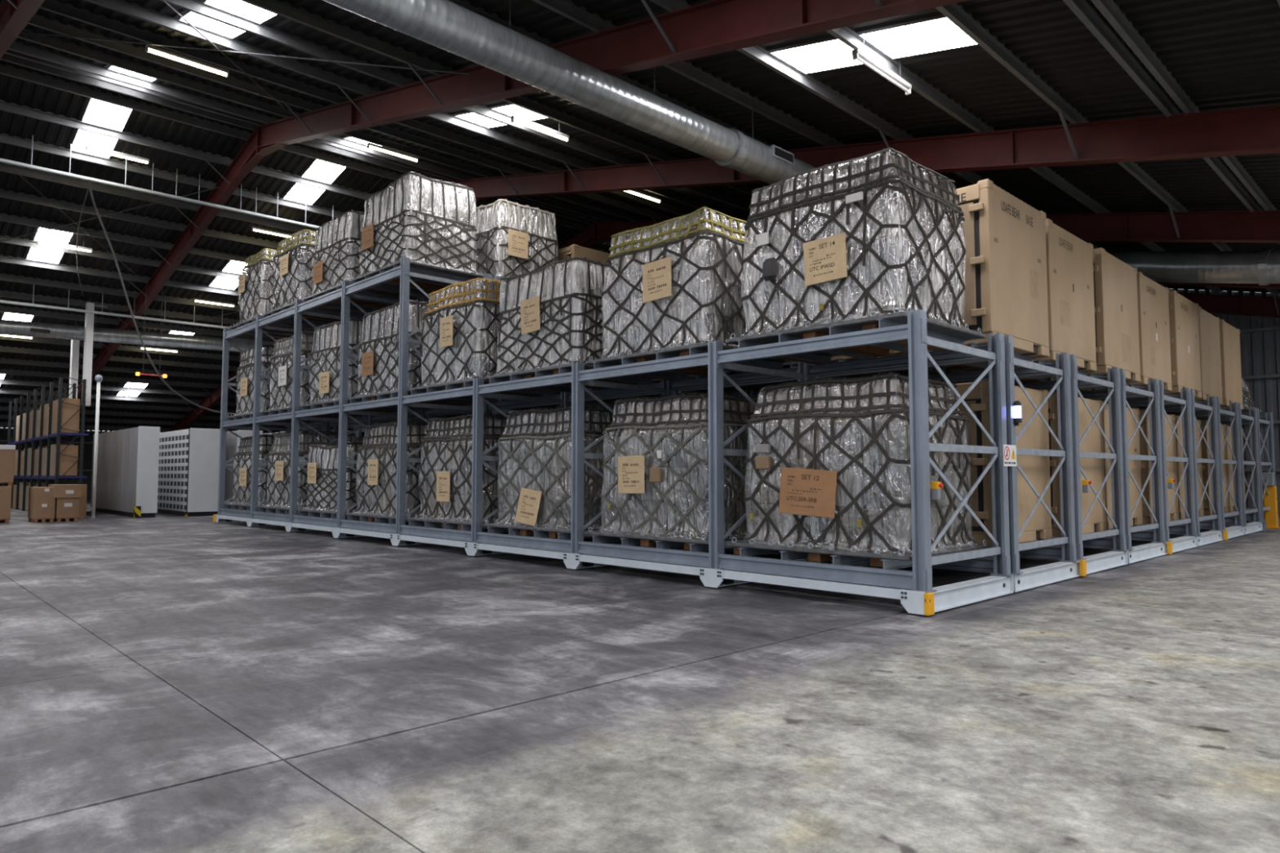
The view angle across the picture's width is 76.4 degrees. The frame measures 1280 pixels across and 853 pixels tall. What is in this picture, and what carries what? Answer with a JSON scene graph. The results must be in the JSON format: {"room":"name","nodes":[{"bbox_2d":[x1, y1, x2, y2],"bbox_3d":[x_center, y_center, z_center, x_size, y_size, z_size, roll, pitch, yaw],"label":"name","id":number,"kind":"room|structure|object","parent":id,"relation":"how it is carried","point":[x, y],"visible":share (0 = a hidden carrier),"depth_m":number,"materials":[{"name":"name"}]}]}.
{"room":"warehouse","nodes":[
{"label":"warehouse","id":0,"kind":"room"},
{"bbox_2d":[0,427,354,501],"bbox_3d":[-29.534,2.444,49.743,37.500,4.102,0.185,3,-5,-44],"label":"wall","id":1,"kind":"structure","parent":0,"point":[88,440],"depth_m":47.23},
{"bbox_2d":[0,501,1279,852],"bbox_3d":[-7.281,2.850,19.786,60.000,0.250,90.000,3,-5,-44],"label":"floor","id":2,"kind":"structure","parent":0,"point":[170,683],"depth_m":5.55,"materials":[{"name":"grey"}]},
{"bbox_2d":[0,485,12,523],"bbox_3d":[-21.340,2.520,26.328,1.426,1.182,1.500,3,-5,-44],"label":"cardboard box","id":3,"kind":"object","parent":2,"relation":"on","point":[5,491],"visible":0.93,"depth_m":26.19,"materials":[{"name":"cardboard"}]},
{"bbox_2d":[0,444,15,486],"bbox_3d":[-21.326,1.269,26.416,1.490,1.330,1.430,3,-5,-44],"label":"cardboard box","id":4,"kind":"object","parent":3,"relation":"on","point":[6,451],"visible":0.96,"depth_m":26.30,"materials":[{"name":"brown"}]},
{"bbox_2d":[18,482,29,509],"bbox_3d":[-27.220,3.081,36.245,0.606,1.195,0.840,3,-5,-44],"label":"cardboard box","id":5,"kind":"object","parent":2,"relation":"on","point":[20,483],"visible":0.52,"depth_m":35.98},
{"bbox_2d":[27,486,55,522],"bbox_3d":[-19.759,2.572,26.877,0.586,1.142,1.104,3,-5,-44],"label":"cardboard box","id":6,"kind":"object","parent":2,"relation":"on","point":[42,503],"visible":0.96,"depth_m":26.50,"materials":[{"name":"brown"}]},
{"bbox_2d":[7,376,88,511],"bbox_3d":[-25.449,1.020,34.662,0.956,5.162,13.650,3,-5,-44],"label":"storage rack","id":7,"kind":"object","parent":2,"relation":"on","point":[56,437],"visible":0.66,"depth_m":32.43,"materials":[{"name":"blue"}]},
{"bbox_2d":[26,448,31,475],"bbox_3d":[-25.901,1.522,34.969,0.606,1.185,0.840,3,-5,-44],"label":"cardboard box","id":8,"kind":"object","parent":7,"relation":"on","point":[28,449],"visible":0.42,"depth_m":34.73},
{"bbox_2d":[33,448,38,475],"bbox_3d":[-24.581,1.493,33.601,0.606,1.083,0.840,3,-5,-44],"label":"cardboard box","id":9,"kind":"object","parent":7,"relation":"on","point":[36,451],"visible":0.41,"depth_m":33.37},
{"bbox_2d":[35,409,39,437],"bbox_3d":[-24.581,-0.106,33.696,0.606,1.126,0.840,3,-5,-44],"label":"cardboard box","id":10,"kind":"object","parent":7,"relation":"on","point":[37,413],"visible":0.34,"depth_m":33.46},
{"bbox_2d":[40,447,47,475],"bbox_3d":[-23.261,1.398,32.238,0.606,1.110,0.840,3,-5,-44],"label":"cardboard box","id":11,"kind":"object","parent":7,"relation":"on","point":[43,456],"visible":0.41,"depth_m":32.00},
{"bbox_2d":[43,403,48,435],"bbox_3d":[-23.261,-0.249,32.335,0.606,1.249,0.840,3,-5,-44],"label":"cardboard box","id":12,"kind":"object","parent":7,"relation":"on","point":[46,406],"visible":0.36,"depth_m":32.09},
{"bbox_2d":[51,400,57,434],"bbox_3d":[-21.941,-0.340,30.971,0.606,1.271,0.840,3,-5,-44],"label":"cardboard box","id":13,"kind":"object","parent":7,"relation":"on","point":[54,402],"visible":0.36,"depth_m":30.74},
{"bbox_2d":[49,444,74,475],"bbox_3d":[-21.941,1.277,30.876,0.606,1.191,0.840,3,-5,-44],"label":"cardboard box","id":14,"kind":"object","parent":7,"relation":"on","point":[52,446],"visible":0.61,"depth_m":30.64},
{"bbox_2d":[53,444,78,475],"bbox_3d":[-21.330,1.271,30.242,0.606,1.128,0.840,3,-5,-44],"label":"cardboard box","id":15,"kind":"object","parent":7,"relation":"on","point":[66,462],"visible":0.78,"depth_m":29.97,"materials":[{"name":"cardboard"}]},
{"bbox_2d":[55,398,79,433],"bbox_3d":[-21.330,-0.383,30.340,0.606,1.281,0.840,3,-5,-44],"label":"cardboard box","id":16,"kind":"object","parent":7,"relation":"on","point":[68,411],"visible":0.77,"depth_m":30.07,"materials":[{"name":"cardboard"}]},
{"bbox_2d":[53,497,79,522],"bbox_3d":[-19.299,2.778,27.310,0.626,0.782,1.104,3,-5,-44],"label":"cardboard box","id":17,"kind":"object","parent":2,"relation":"on","point":[67,509],"visible":0.75,"depth_m":26.91,"materials":[{"name":"brown"}]},
{"bbox_2d":[48,484,81,497],"bbox_3d":[-19.303,2.167,27.308,0.766,0.442,1.154,3,-5,-44],"label":"cardboard box","id":18,"kind":"object","parent":17,"relation":"on","point":[60,491],"visible":0.88,"depth_m":26.91,"materials":[{"name":"brown"}]},
{"bbox_2d":[77,484,87,519],"bbox_3d":[-19.862,2.652,28.725,0.406,1.202,0.900,3,-5,-44],"label":"cardboard box","id":19,"kind":"object","parent":2,"relation":"on","point":[82,501],"visible":0.44,"depth_m":28.47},
{"bbox_2d":[88,374,102,519],"bbox_3d":[-19.193,0.704,28.722,0.260,5.090,0.254,3,-5,-44],"label":"pole","id":20,"kind":"object","parent":2,"relation":"on","point":[99,378],"visible":1,"depth_m":28.69,"materials":[{"name":"metal"}]},
{"bbox_2d":[90,426,159,518],"bbox_3d":[-20.513,1.809,32.240,0.730,3.300,7.820,3,-5,-44],"label":"tall cabinet","id":21,"kind":"object","parent":2,"relation":"on","point":[128,459],"visible":0.98,"depth_m":30.22,"materials":[{"name":"white metal"}]},
{"bbox_2d":[157,427,220,516],"bbox_3d":[-18.463,1.844,32.751,1.150,3.290,5.930,3,-5,-44],"label":"tall cabinet","id":22,"kind":"object","parent":2,"relation":"on","point":[188,466],"visible":0.71,"depth_m":30.83,"materials":[{"name":"white metal"}]},
{"bbox_2d":[217,430,262,513],"bbox_3d":[-17.262,1.911,33.707,0.970,3.270,6.220,3,-5,-44],"label":"tall cabinet","id":23,"kind":"object","parent":2,"relation":"on","point":[233,442],"visible":0.11,"depth_m":31.65,"materials":[{"name":"white metal"}]},
{"bbox_2d":[213,256,1016,616],"bbox_3d":[-4.369,-0.521,18.641,2.675,6.335,24.383,3,-5,-44],"label":"rack","id":24,"kind":"object","parent":2,"relation":"on","point":[722,570],"visible":0.86,"depth_m":13.16,"materials":[{"name":"metal"}]},
{"bbox_2d":[223,434,288,509],"bbox_3d":[-11.685,1.452,26.053,2.200,2.368,2.690,3,-5,-44],"label":"pallet","id":25,"kind":"object","parent":24,"relation":"on","point":[265,443],"visible":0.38,"depth_m":25.22,"materials":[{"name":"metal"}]},
{"bbox_2d":[226,344,315,422],"bbox_3d":[-11.685,-1.338,26.218,2.200,2.368,2.690,3,-5,-44],"label":"pallet","id":26,"kind":"object","parent":24,"relation":"on","point":[246,388],"visible":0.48,"depth_m":25.39,"materials":[{"name":"metal"}]},
{"bbox_2d":[228,248,318,337],"bbox_3d":[-11.685,-4.304,26.394,2.200,2.472,2.690,3,-5,-44],"label":"pallet","id":27,"kind":"object","parent":24,"relation":"on","point":[258,297],"visible":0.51,"depth_m":25.60,"materials":[{"name":"metal"}]},
{"bbox_2d":[256,430,355,510],"bbox_3d":[-9.601,1.323,23.898,2.200,2.372,2.690,3,-5,-44],"label":"pallet","id":28,"kind":"object","parent":24,"relation":"on","point":[282,467],"visible":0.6,"depth_m":23.18,"materials":[{"name":"metal"}]},
{"bbox_2d":[259,331,355,418],"bbox_3d":[-9.601,-1.465,24.064,2.200,2.367,2.690,3,-5,-44],"label":"pallet","id":29,"kind":"object","parent":24,"relation":"on","point":[283,367],"visible":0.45,"depth_m":23.30,"materials":[{"name":"metal"}]},
{"bbox_2d":[262,229,364,328],"bbox_3d":[-9.601,-4.409,24.238,2.200,2.426,2.690,3,-5,-44],"label":"pallet","id":30,"kind":"object","parent":24,"relation":"on","point":[295,275],"visible":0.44,"depth_m":23.40,"materials":[{"name":"metal"}]},
{"bbox_2d":[296,440,375,515],"bbox_3d":[-7.517,1.399,21.732,2.200,1.965,2.690,3,-5,-44],"label":"pallet","id":31,"kind":"object","parent":24,"relation":"on","point":[323,473],"visible":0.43,"depth_m":21.04,"materials":[{"name":"metal"}]},
{"bbox_2d":[298,316,397,415],"bbox_3d":[-7.517,-1.584,21.909,2.200,2.350,2.690,3,-5,-44],"label":"pallet","id":32,"kind":"object","parent":24,"relation":"on","point":[327,362],"visible":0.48,"depth_m":21.18,"materials":[{"name":"metal"}]},
{"bbox_2d":[302,209,420,314],"bbox_3d":[-7.517,-4.438,22.078,2.200,2.228,2.690,3,-5,-44],"label":"pallet","id":33,"kind":"object","parent":24,"relation":"on","point":[337,260],"visible":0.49,"depth_m":21.32,"materials":[{"name":"metal"}]},
{"bbox_2d":[345,420,453,521],"bbox_3d":[-5.433,1.073,19.590,2.200,2.362,2.690,3,-5,-44],"label":"pallet","id":34,"kind":"object","parent":24,"relation":"on","point":[379,500],"visible":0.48,"depth_m":18.86,"materials":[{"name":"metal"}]},
{"bbox_2d":[347,299,465,409],"bbox_3d":[-5.433,-1.709,19.755,2.200,2.345,2.690,3,-5,-44],"label":"pallet","id":35,"kind":"object","parent":24,"relation":"on","point":[380,362],"visible":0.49,"depth_m":19.08,"materials":[{"name":"metal"}]},
{"bbox_2d":[363,355,371,371],"bbox_3d":[-6.479,-1.486,19.337,0.001,0.348,0.391,3,-5,-44],"label":"print","id":36,"kind":"object","parent":35,"relation":"attached to","point":[366,359],"depth_m":19.34,"materials":[{"name":"brown"}]},
{"bbox_2d":[350,171,483,298],"bbox_3d":[-5.433,-4.640,19.928,2.200,2.378,2.690,3,-5,-44],"label":"pallet","id":37,"kind":"object","parent":24,"relation":"on","point":[419,220],"visible":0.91,"depth_m":19.17,"materials":[{"name":"metal"}]},
{"bbox_2d":[407,277,540,402],"bbox_3d":[-3.349,-1.842,17.601,2.200,2.356,2.690,3,-5,-44],"label":"pallet","id":38,"kind":"object","parent":24,"relation":"on","point":[464,326],"visible":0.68,"depth_m":16.73,"materials":[{"name":"metal"}]},
{"bbox_2d":[441,321,450,341],"bbox_3d":[-3.996,-1.957,16.789,0.001,0.383,0.337,3,-5,-44],"label":"print","id":39,"kind":"object","parent":38,"relation":"attached to","point":[446,326],"depth_m":16.80,"materials":[{"name":"brown"}]},
{"bbox_2d":[404,413,543,529],"bbox_3d":[-3.349,0.943,17.436,2.200,2.366,2.690,3,-5,-44],"label":"pallet","id":40,"kind":"object","parent":24,"relation":"on","point":[451,447],"visible":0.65,"depth_m":16.66,"materials":[{"name":"metal"}]},
{"bbox_2d":[438,477,447,496],"bbox_3d":[-4.026,1.229,16.631,0.001,0.384,0.345,3,-5,-44],"label":"print","id":41,"kind":"object","parent":40,"relation":"attached to","point":[442,482],"depth_m":16.63,"materials":[{"name":"brown"}]},
{"bbox_2d":[482,404,628,537],"bbox_3d":[-1.271,0.818,15.276,2.216,2.360,2.690,3,-5,-44],"label":"pallet","id":42,"kind":"object","parent":24,"relation":"on","point":[543,501],"visible":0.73,"depth_m":14.52,"materials":[{"name":"metal"}]},
{"bbox_2d":[520,495,535,518],"bbox_3d":[-1.994,1.430,14.483,0.360,0.385,0.002,6,-6,42],"label":"print","id":43,"kind":"object","parent":42,"relation":"attached to","point":[524,495],"depth_m":14.49},
{"bbox_2d":[484,257,637,392],"bbox_3d":[-1.268,-1.869,15.443,2.200,2.155,2.699,3,-5,-44],"label":"pallet","id":44,"kind":"object","parent":24,"relation":"on","point":[551,320],"visible":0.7,"depth_m":14.51,"materials":[{"name":"metal"}]},
{"bbox_2d":[524,304,536,327],"bbox_3d":[-1.986,-2.001,14.680,0.333,0.383,0.002,-8,-8,42],"label":"print","id":45,"kind":"object","parent":44,"relation":"attached to","point":[531,304],"depth_m":14.70},
{"bbox_2d":[584,393,773,550],"bbox_3d":[0.819,0.685,13.127,2.200,2.371,2.690,3,-5,-44],"label":"pallet","id":46,"kind":"object","parent":24,"relation":"on","point":[667,500],"visible":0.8,"depth_m":12.43,"materials":[{"name":"metal"}]},
{"bbox_2d":[622,463,639,486],"bbox_3d":[-0.146,0.749,12.614,0.350,0.363,0.002,-5,-6,43],"label":"print","id":47,"kind":"object","parent":46,"relation":"attached to","point":[634,482],"depth_m":12.63},
{"bbox_2d":[585,206,794,381],"bbox_3d":[0.806,-2.085,13.279,2.234,2.330,2.690,3,-5,-44],"label":"pallet","id":48,"kind":"object","parent":24,"relation":"on","point":[677,287],"visible":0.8,"depth_m":12.46,"materials":[{"name":"metal"}]},
{"bbox_2d":[647,266,666,293],"bbox_3d":[0.256,-2.223,12.341,0.357,0.384,0.003,-9,-14,37],"label":"print","id":49,"kind":"object","parent":48,"relation":"attached to","point":[664,267],"depth_m":12.35},
{"bbox_2d":[725,146,986,364],"bbox_3d":[2.902,-2.223,11.138,2.200,2.352,2.690,3,-5,-44],"label":"pallet","id":50,"kind":"object","parent":24,"relation":"on","point":[851,248],"visible":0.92,"depth_m":10.38,"materials":[{"name":"metal"}]},
{"bbox_2d":[809,253,835,276],"bbox_3d":[2.292,-2.025,10.210,0.362,0.237,0.002,-6,-7,44],"label":"print","id":51,"kind":"object","parent":50,"relation":"attached to","point":[833,253],"depth_m":10.22},
{"bbox_2d":[726,372,991,567],"bbox_3d":[2.854,0.555,10.927,2.334,2.372,2.690,3,-5,-44],"label":"pallet","id":52,"kind":"object","parent":24,"relation":"on","point":[843,488],"visible":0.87,"depth_m":10.25,"materials":[{"name":"metal"}]},
{"bbox_2d":[787,488,822,508],"bbox_3d":[2.059,0.888,10.183,0.441,0.245,0.002,3,-2,30],"label":"print","id":53,"kind":"object","parent":52,"relation":"attached to","point":[811,488],"depth_m":10.18},
{"bbox_2d":[930,481,943,499],"bbox_3d":[3.337,0.721,9.128,0.074,0.200,0.120,3,-5,-44],"label":"switch","id":54,"kind":"object","parent":24,"relation":"attached to","point":[935,486],"depth_m":9.11,"materials":[{"name":"grey plastic"}]},
{"bbox_2d":[297,275,1128,592],"bbox_3d":[-1.752,-0.376,21.099,4.830,6.335,24.290,3,-5,-44],"label":"rack","id":55,"kind":"object","parent":2,"relation":"on","point":[1068,548],"visible":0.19,"depth_m":12.48,"materials":[{"name":"metal"}]},
{"bbox_2d":[466,199,559,282],"bbox_3d":[-3.602,-4.527,21.554,2.200,2.344,2.690,3,-5,-44],"label":"pallet","id":56,"kind":"object","parent":55,"relation":"on","point":[512,239],"visible":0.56,"depth_m":20.62,"materials":[{"name":"metal"}]},
{"bbox_2d":[511,235,524,253],"bbox_3d":[-3.037,-4.553,20.316,0.376,0.408,0.001,3,-5,-44],"label":"print","id":57,"kind":"object","parent":56,"relation":"attached to","point":[517,241],"depth_m":20.32,"materials":[{"name":"brown"}]},
{"bbox_2d":[551,244,621,270],"bbox_3d":[-1.957,-4.072,23.369,2.190,1.414,2.730,3,-5,-44],"label":"container","id":58,"kind":"object","parent":55,"relation":"on","point":[573,251],"visible":0.13,"depth_m":22.05,"materials":[{"name":"cardboard"}]},
{"bbox_2d":[687,360,877,391],"bbox_3d":[2.581,-1.996,14.991,2.200,2.356,2.690,3,-5,-44],"label":"pallet","id":59,"kind":"object","parent":55,"relation":"on","point":[785,365],"visible":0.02,"depth_m":14.71,"materials":[{"name":"metal"}]},
{"bbox_2d":[831,178,1049,370],"bbox_3d":[4.630,-2.202,12.892,2.190,2.280,2.730,3,-5,-44],"label":"container","id":60,"kind":"object","parent":55,"relation":"on","point":[1005,277],"visible":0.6,"depth_m":11.55,"materials":[{"name":"beige paint"}]},
{"bbox_2d":[928,379,1052,546],"bbox_3d":[4.603,0.590,12.755,2.190,2.280,2.730,3,-5,-44],"label":"container","id":61,"kind":"object","parent":55,"relation":"on","point":[1036,436],"visible":0.3,"depth_m":11.63,"materials":[{"name":"beige paint"}]},
{"bbox_2d":[927,218,1097,374],"bbox_3d":[6.344,-2.098,14.641,2.190,2.280,2.730,3,-5,-44],"label":"container","id":62,"kind":"object","parent":55,"relation":"on","point":[1069,259],"visible":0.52,"depth_m":13.60,"materials":[{"name":"beige paint"}]},
{"bbox_2d":[1048,391,1106,537],"bbox_3d":[6.393,0.689,14.425,2.190,2.280,2.730,3,-5,-44],"label":"container","id":63,"kind":"object","parent":55,"relation":"on","point":[1093,442],"visible":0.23,"depth_m":13.58,"materials":[{"name":"beige paint"}]},
{"bbox_2d":[1082,480,1091,493],"bbox_3d":[6.905,0.924,12.568,0.074,0.200,0.120,3,-5,-44],"label":"switch","id":64,"kind":"object","parent":55,"relation":"attached to","point":[1086,483],"depth_m":12.55,"materials":[{"name":"grey plastic"}]},
{"bbox_2d":[1014,368,1198,564],"bbox_3d":[4.899,-0.366,21.265,4.830,6.335,15.290,3,-5,-44],"label":"rack","id":65,"kind":"object","parent":2,"relation":"on","point":[1158,532],"visible":0.15,"depth_m":15.78,"materials":[{"name":"metal"}]},
{"bbox_2d":[1014,247,1140,382],"bbox_3d":[8.141,-2.000,16.304,2.190,2.280,2.730,3,-5,-44],"label":"container","id":66,"kind":"object","parent":65,"relation":"on","point":[1115,282],"visible":0.32,"depth_m":15.10,"materials":[{"name":"beige paint"}]},
{"bbox_2d":[1102,401,1142,529],"bbox_3d":[8.107,0.792,16.174,2.190,2.280,2.730,3,-5,-44],"label":"container","id":67,"kind":"object","parent":65,"relation":"on","point":[1134,465],"visible":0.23,"depth_m":15.51,"materials":[{"name":"beige paint"}]},
{"bbox_2d":[1079,271,1172,391],"bbox_3d":[9.883,-1.898,18.024,2.190,2.280,2.730,3,-5,-44],"label":"container","id":68,"kind":"object","parent":65,"relation":"on","point":[1152,296],"visible":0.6,"depth_m":16.93,"materials":[{"name":"beige paint"}]},
{"bbox_2d":[1138,408,1178,524],"bbox_3d":[9.904,0.891,17.837,2.190,2.280,2.730,3,-5,-44],"label":"container","id":69,"kind":"object","parent":65,"relation":"on","point":[1145,465],"visible":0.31,"depth_m":16.27,"materials":[{"name":"beige paint"}]},
{"bbox_2d":[1104,389,1245,546],"bbox_3d":[11.535,1.112,21.359,4.830,3.395,6.250,3,-5,-44],"label":"rack","id":70,"kind":"object","parent":2,"relation":"on","point":[1217,522],"visible":0.22,"depth_m":19.18,"materials":[{"name":"metal"}]},
{"bbox_2d":[1145,289,1201,398],"bbox_3d":[11.680,-1.799,19.687,2.190,2.280,2.730,3,-5,-44],"label":"container","id":71,"kind":"object","parent":70,"relation":"on","point":[1185,365],"visible":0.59,"depth_m":18.45,"materials":[{"name":"beige paint"}]},
{"bbox_2d":[1174,415,1204,519],"bbox_3d":[11.645,0.993,19.558,2.190,2.280,2.730,3,-5,-44],"label":"container","id":72,"kind":"object","parent":70,"relation":"on","point":[1180,465],"visible":0.13,"depth_m":18.07,"materials":[{"name":"beige paint"}]},
{"bbox_2d":[1194,306,1222,404],"bbox_3d":[13.415,-1.697,21.415,2.190,2.280,2.730,3,-5,-44],"label":"container","id":73,"kind":"object","parent":70,"relation":"on","point":[1209,324],"visible":0.23,"depth_m":20.34,"materials":[{"name":"cardboard"}]},
{"bbox_2d":[1200,420,1229,515],"bbox_3d":[13.442,1.091,21.221,2.190,2.280,2.730,3,-5,-44],"label":"container","id":74,"kind":"object","parent":70,"relation":"on","point":[1207,509],"visible":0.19,"depth_m":19.62,"materials":[{"name":"beige paint"}]},
{"bbox_2d":[1195,403,1262,534],"bbox_3d":[14.165,1.264,23.915,2.370,3.395,6.220,3,-5,-44],"label":"rack","id":75,"kind":"object","parent":2,"relation":"on","point":[1256,517],"visible":0.24,"depth_m":22.40,"materials":[{"name":"metal"}]},
{"bbox_2d":[1219,319,1243,409],"bbox_3d":[15.191,-1.597,23.099,2.190,2.280,2.730,3,-5,-44],"label":"container","id":76,"kind":"object","parent":75,"relation":"on","point":[1229,335],"visible":0.24,"depth_m":21.91,"materials":[{"name":"cardboard"}]},
{"bbox_2d":[1225,425,1246,511],"bbox_3d":[15.177,1.194,22.949,2.190,2.280,2.730,3,-5,-44],"label":"container","id":77,"kind":"object","parent":75,"relation":"on","point":[1229,466],"visible":0.12,"depth_m":21.45,"materials":[{"name":"beige paint"}]},
{"bbox_2d":[1220,408,1279,531],"bbox_3d":[16.969,1.303,24.537,2.390,3.400,3.240,3,-5,-44],"label":"rack","id":78,"kind":"object","parent":2,"relation":"on","point":[1268,420],"visible":0.28,"depth_m":24.07,"materials":[{"name":"metal"}]},
{"bbox_2d":[1241,376,1262,413],"bbox_3d":[16.957,-1.021,24.663,2.323,1.553,2.690,3,-5,-44],"label":"pallet","id":79,"kind":"object","parent":78,"relation":"on","point":[1246,402],"visible":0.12,"depth_m":23.88,"materials":[{"name":"plastic"}]},
{"bbox_2d":[1262,472,1279,528],"bbox_3d":[18.403,2.148,23.757,0.500,1.620,0.560,3,-5,-44],"label":"post","id":80,"kind":"object","parent":2,"relation":"on","point":[1271,517],"visible":0.73,"depth_m":23.65,"materials":[{"name":"metal"}]},
{"bbox_2d":[0,0,1279,480],"bbox_3d":[-6.643,-2.570,26.295,37.500,11.340,66.000,3,-5,-44],"label":"ceiling","id":81,"kind":"structure","parent":0,"point":[1132,125],"depth_m":16.76,"materials":[{"name":"black"}]},
{"bbox_2d":[36,232,92,253],"bbox_3d":[-18.839,-6.046,26.678,1.500,0.425,0.100,3,-5,-44],"label":"lamp","id":82,"kind":"object","parent":81,"relation":"hanging from","point":[38,242],"visible":1,"depth_m":26.62,"materials":[{"name":"grey"}]},
{"bbox_2d":[68,320,79,399],"bbox_3d":[-22.703,-2.469,33.034,0.670,3.636,0.320,3,-5,-44],"label":"pole","id":83,"kind":"object","parent":81,"relation":"hanging from","point":[74,353],"visible":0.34,"depth_m":32.78,"materials":[{"name":"metal"}]},
{"bbox_2d":[81,297,106,406],"bbox_3d":[-20.862,-2.867,31.148,0.670,4.207,0.320,3,-5,-44],"label":"pole","id":84,"kind":"object","parent":81,"relation":"hanging from","point":[89,317],"visible":0.92,"depth_m":30.90,"materials":[{"name":"metal"}]},
{"bbox_2d":[0,284,230,328],"bbox_3d":[-19.462,-4.641,31.424,16.000,0.920,0.120,3,-5,-44],"label":"cable tray","id":85,"kind":"object","parent":81,"relation":"hanging from","point":[33,304],"visible":0.58,"depth_m":30.72,"materials":[{"name":"grey"}]},
{"bbox_2d":[0,299,230,328],"bbox_3d":[-19.462,-4.221,31.399,16.000,0.080,0.120,3,-5,-44],"label":"tray","id":86,"kind":"object","parent":85,"relation":"attached to","point":[33,304],"depth_m":30.72,"materials":[{"name":"grey"}]},
{"bbox_2d":[85,141,149,164],"bbox_3d":[-14.388,-7.636,22.444,1.500,0.425,0.100,3,-5,-44],"label":"lamp","id":87,"kind":"object","parent":81,"relation":"hanging from","point":[91,148],"visible":1,"depth_m":22.39,"materials":[{"name":"grey"}]},
{"bbox_2d":[0,307,278,352],"bbox_3d":[-22.293,-3.964,30.715,17.015,1.707,0.593,3,-5,-44],"label":"spiral duct","id":88,"kind":"object","parent":81,"relation":"hanging from","point":[10,327],"visible":0.7,"depth_m":32.06,"materials":[{"name":"metal"}]},
{"bbox_2d":[30,328,50,333],"bbox_3d":[-22.320,-3.566,30.287,0.600,0.140,0.050,3,-5,-44],"label":"grille","id":89,"kind":"object","parent":88,"relation":"attached to","point":[33,331],"depth_m":30.29,"materials":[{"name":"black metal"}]},
{"bbox_2d":[135,277,167,377],"bbox_3d":[-18.020,-3.661,30.115,1.132,3.730,0.142,0,-3,-1],"label":"bar","id":90,"kind":"object","parent":81,"relation":"hanging from","point":[136,373],"visible":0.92,"depth_m":30.02,"materials":[{"name":"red metal"}]},
{"bbox_2d":[139,345,177,352],"bbox_3d":[-21.427,-3.578,36.283,1.500,0.425,0.100,3,-5,-44],"label":"lamp","id":91,"kind":"object","parent":81,"relation":"hanging from","point":[140,347],"visible":0.87,"depth_m":36.24,"materials":[{"name":"grey"}]},
{"bbox_2d":[0,134,333,229],"bbox_3d":[-13.043,-7.120,24.551,15.500,0.897,0.120,3,-5,-44],"label":"cable tray","id":92,"kind":"object","parent":81,"relation":"hanging from","point":[2,160],"visible":0.74,"depth_m":23.55,"materials":[{"name":"grey"}]},
{"bbox_2d":[75,181,91,296],"bbox_3d":[-18.252,-5.867,26.599,0.281,1.384,10.282,2,-4,-35],"label":"power cable","id":93,"kind":"object","parent":92,"relation":"hanging from","point":[91,181],"visible":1,"depth_m":24.83,"materials":[{"name":"grey plastic"}]},
{"bbox_2d":[87,180,235,414],"bbox_3d":[-15.506,-3.613,26.122,1.113,5.961,7.711,0,-3,3],"label":"cable","id":94,"kind":"object","parent":92,"relation":"hanging from","point":[89,181],"visible":0.94,"depth_m":25.45,"materials":[{"name":"grey plastic"}]},
{"bbox_2d":[145,35,229,77],"bbox_3d":[-9.049,-7.459,16.318,1.500,0.425,0.100,3,-5,-44],"label":"lamp","id":95,"kind":"object","parent":81,"relation":"hanging from","point":[149,48],"visible":1,"depth_m":16.26,"materials":[{"name":"grey"}]},
{"bbox_2d":[193,292,235,306],"bbox_3d":[-16.969,-5.077,32.469,1.500,0.425,0.100,3,-5,-44],"label":"lamp","id":96,"kind":"object","parent":81,"relation":"hanging from","point":[195,300],"visible":1,"depth_m":32.43,"materials":[{"name":"grey"}]},
{"bbox_2d":[251,226,297,238],"bbox_3d":[-12.490,-6.754,27.849,1.500,0.425,0.100,3,-5,-44],"label":"lamp","id":97,"kind":"object","parent":81,"relation":"hanging from","point":[253,228],"visible":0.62,"depth_m":27.73,"materials":[{"name":"grey"}]},
{"bbox_2d":[367,135,418,162],"bbox_3d":[-6.820,-7.717,22.529,1.500,0.425,0.100,3,-5,-44],"label":"lamp","id":98,"kind":"object","parent":81,"relation":"hanging from","point":[371,145],"visible":1,"depth_m":22.47,"materials":[{"name":"grey"}]},
{"bbox_2d":[511,107,568,142],"bbox_3d":[-2.132,-6.545,17.525,1.500,0.425,0.100,3,-5,-44],"label":"lamp","id":99,"kind":"object","parent":81,"relation":"hanging from","point":[514,118],"visible":0.93,"depth_m":17.44,"materials":[{"name":"grey"}]},
{"bbox_2d":[625,190,661,203],"bbox_3d":[0.054,-6.766,23.274,1.500,0.425,0.100,3,-5,-44],"label":"lamp","id":100,"kind":"object","parent":81,"relation":"hanging from","point":[637,193],"visible":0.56,"depth_m":23.33,"materials":[{"name":"grey"}]},
{"bbox_2d":[323,0,1279,285],"bbox_3d":[4.177,-4.561,10.103,26.446,2.995,9.664,3,-5,-44],"label":"spiral duct","id":101,"kind":"object","parent":81,"relation":"hanging from","point":[447,25],"visible":0.65,"depth_m":11.90,"materials":[{"name":"metal"}]},
{"bbox_2d":[770,144,794,164],"bbox_3d":[2.526,-4.806,14.422,0.600,0.200,0.070,3,-5,-44],"label":"grille","id":102,"kind":"object","parent":101,"relation":"attached to","point":[782,156],"depth_m":14.36,"materials":[{"name":"grey metal"}]},
{"bbox_2d":[851,35,911,94],"bbox_3d":[3.437,-5.148,11.521,1.500,0.425,0.100,3,-5,-44],"label":"lamp","id":103,"kind":"object","parent":81,"relation":"hanging from","point":[857,54],"visible":1,"depth_m":11.43,"materials":[{"name":"grey"}]},
{"bbox_2d":[584,288,1279,523],"bbox_3d":[6.717,-1.785,39.172,0.445,11.296,66.000,3,-5,-44],"label":"wall","id":104,"kind":"structure","parent":0,"point":[1260,336],"depth_m":25.93,"materials":[{"name":"grey metal"}]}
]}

